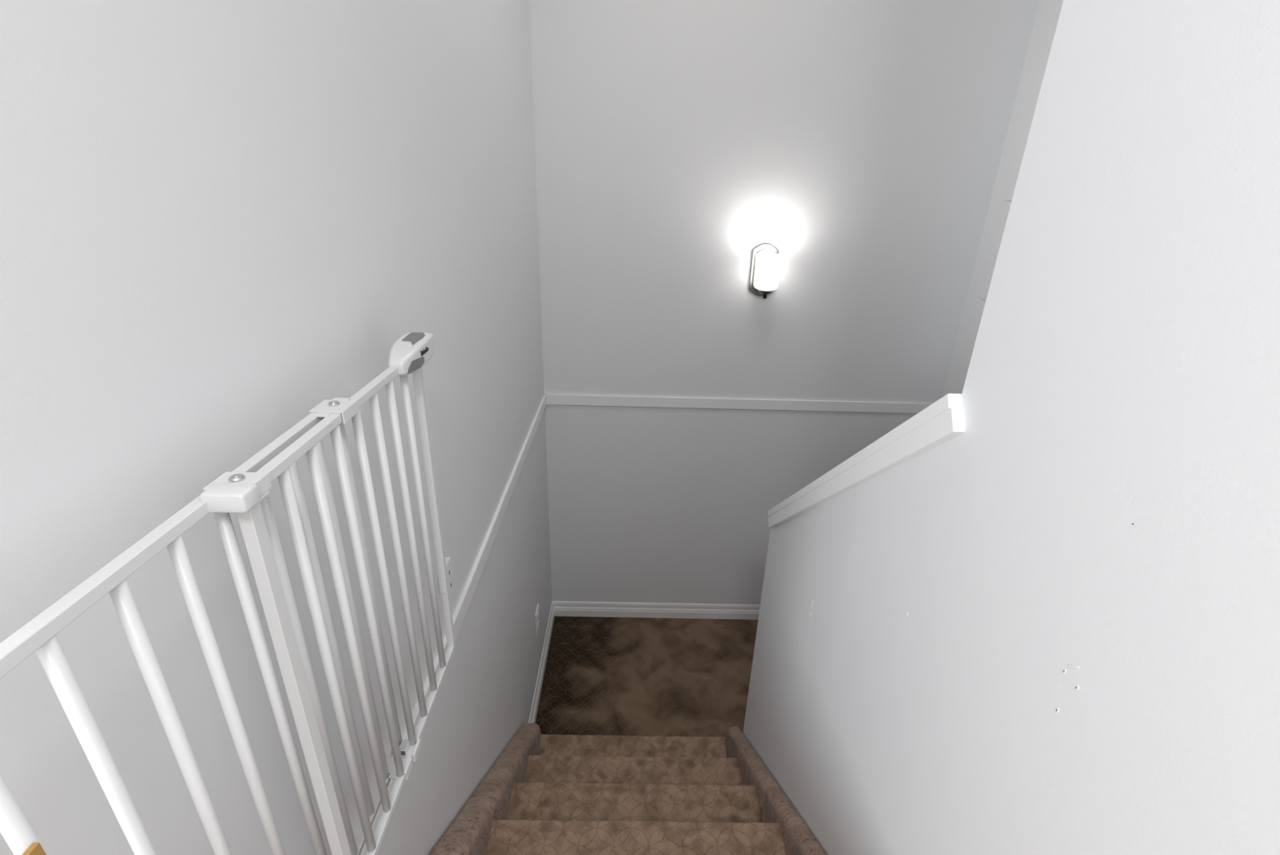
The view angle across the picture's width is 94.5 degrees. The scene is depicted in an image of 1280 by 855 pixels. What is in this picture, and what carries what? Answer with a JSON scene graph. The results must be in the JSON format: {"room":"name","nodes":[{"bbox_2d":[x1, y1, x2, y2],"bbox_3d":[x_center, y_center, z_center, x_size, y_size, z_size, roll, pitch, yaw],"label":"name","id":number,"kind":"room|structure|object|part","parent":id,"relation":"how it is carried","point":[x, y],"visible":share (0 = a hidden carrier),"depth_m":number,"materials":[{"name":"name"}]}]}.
{"room":"home staircase","nodes":[
{"label":"home staircase","id":0,"kind":"room"},
{"bbox_2d":[0,0,551,854],"bbox_3d":[-0.535,0.511,1.864,0.120,5.300,2.555,1,23,-1],"label":"wall","id":1,"kind":"structure","parent":0,"point":[221,221],"depth_m":0.66,"materials":[{"name":"white paint"}]},
{"bbox_2d":[0,332,456,854],"bbox_3d":[-0.387,0.304,0.755,0.054,0.665,0.839,2,23,0],"label":"safety gate","id":2,"kind":"object","parent":1,"relation":"attached to","point":[243,491],"visible":1,"depth_m":0.67,"materials":[{"name":"white"}]},
{"bbox_2d":[22,841,46,854],"bbox_3d":[-0.385,0.316,0.343,0.005,0.068,0.103,1,23,-1],"label":"wooden block","id":3,"kind":"object","parent":2,"relation":"attached to","point":[35,848],"visible":1,"depth_m":0.38,"materials":[{"name":"brown wood"}]},
{"bbox_3d":[-0.392,0.082,0.502,0.013,0.012,0.550,1,23,-1],"label":"rail","id":4,"kind":"part","parent":2,"relation":"part of","materials":[{"name":"white"}]},
{"bbox_3d":[-0.378,0.353,0.678,0.014,0.629,0.017,1,23,-1],"label":"post","id":5,"kind":"part","parent":2,"relation":"part of","materials":[{"name":"white"}]},
{"bbox_3d":[-0.371,-0.015,0.730,0.013,0.012,0.425,1,23,-1],"label":"rail","id":6,"kind":"part","parent":2,"relation":"part of","materials":[{"name":"white"}]},
{"bbox_3d":[-0.410,0.655,0.754,0.013,0.012,0.560,1,23,-1],"label":"rail","id":7,"kind":"part","parent":2,"relation":"part of","materials":[{"name":"white"}]},
{"bbox_3d":[-0.389,0.545,1.012,0.013,0.012,0.479,1,23,-1],"label":"rail","id":8,"kind":"part","parent":2,"relation":"part of","materials":[{"name":"white"}]},
{"bbox_3d":[-0.372,-0.120,0.955,0.048,0.042,0.137,1,23,-1],"label":"latch handle","id":9,"kind":"part","parent":2,"relation":"part of","materials":[{"name":"white plastic"}]},
{"bbox_3d":[-0.382,0.170,1.105,0.014,0.629,0.013,1,23,-1],"label":"post","id":10,"kind":"part","parent":2,"relation":"part of","materials":[{"name":"white"}]},
{"bbox_2d":[360,393,546,854],"bbox_3d":[-0.467,0.310,1.917,0.012,0.054,2.300,1,23,-1],"label":"trim","id":11,"kind":"structure","parent":1,"relation":"attached to","point":[460,613],"depth_m":1.72,"materials":[{"name":"white paint"}]},
{"bbox_2d":[535,603,539,635],"bbox_3d":[-0.499,0.941,2.895,0.009,0.132,0.082,1,23,-1],"label":"wall outlet","id":12,"kind":"object","parent":1,"relation":"attached to","point":[537,613],"visible":1,"depth_m":2.88,"materials":[{"name":"white plastic"}]},
{"bbox_2d":[528,600,555,723],"bbox_3d":[-0.507,1.256,3.045,0.014,0.100,0.975,1,23,-1],"label":"baseboard","id":13,"kind":"structure","parent":1,"relation":"attached to","point":[536,696],"depth_m":3.05,"materials":[{"name":"white paint"}]},
{"bbox_2d":[535,615,758,736],"bbox_3d":[0.486,1.400,3.060,2.005,0.120,1.075,1,23,-1],"label":"floor","id":14,"kind":"structure","parent":0,"point":[624,676],"depth_m":3.10,"materials":[{"name":"brown carpet"}]},
{"bbox_2d":[429,722,826,854],"bbox_3d":[-0.027,1.235,1.558,0.915,1.478,1.775,1,23,-1],"label":"staircase","id":15,"kind":"structure","parent":14,"relation":"on","point":[544,793],"depth_m":1.86,"materials":[{"name":"brown carpet"}]},
{"bbox_2d":[528,0,1039,604],"bbox_3d":[0.517,0.007,3.112,2.245,5.300,0.120,1,23,-1],"label":"wall","id":16,"kind":"structure","parent":0,"point":[862,142],"depth_m":2.68,"materials":[{"name":"white paint"}]},
{"bbox_2d":[552,600,759,619],"bbox_3d":[0.485,1.089,3.504,2.005,0.100,0.014,1,23,-1],"label":"baseboard","id":17,"kind":"structure","parent":16,"relation":"attached to","point":[562,608],"depth_m":3.49,"materials":[{"name":"white paint"}]},
{"bbox_2d":[546,393,932,413],"bbox_3d":[0.522,-0.119,2.987,2.005,0.054,0.012,1,23,-1],"label":"trim","id":18,"kind":"structure","parent":16,"relation":"attached to","point":[551,398],"depth_m":2.98,"materials":[{"name":"white paint"}]},
{"bbox_2d":[748,243,782,298],"bbox_3d":[0.570,-0.697,2.663,0.121,0.234,0.148,1,23,-1],"label":"wall sconce","id":19,"kind":"object","parent":16,"relation":"attached to","point":[766,261],"visible":1,"depth_m":2.63,"materials":[{"name":"white glass"}]},
{"bbox_3d":[0.568,-0.718,2.715,0.092,0.196,0.011,1,23,-1],"label":"raised plate","id":20,"kind":"part","parent":19,"relation":"part of","materials":[{"name":"white glass"}]},
{"bbox_3d":[0.571,-0.695,2.649,0.120,0.152,0.120,1,23,-1],"label":"lamp shade","id":21,"kind":"part","parent":19,"relation":"part of","materials":[{"name":"white glass"}]},
{"bbox_2d":[942,0,1063,396],"bbox_3d":[1.601,1.240,0.320,0.121,5.300,6.000,1,23,-1],"label":"wall","id":22,"kind":"structure","parent":0,"point":[1048,11],"depth_m":2.52,"materials":[{"name":"white paint"}]},
{"bbox_2d":[742,0,1279,854],"bbox_3d":[0.517,1.427,-0.194,0.116,5.300,4.925,1,23,-1],"label":"wall","id":23,"kind":"structure","parent":0,"point":[1051,626],"depth_m":0.63,"materials":[{"name":"white paint"}]},
{"bbox_2d":[768,393,964,527],"bbox_3d":[0.520,0.145,1.428,0.154,0.789,0.925,1,23,-1],"label":"trim","id":24,"kind":"structure","parent":23,"relation":"attached to","point":[942,420],"depth_m":1.09,"materials":[{"name":"white paint"}]}
]}

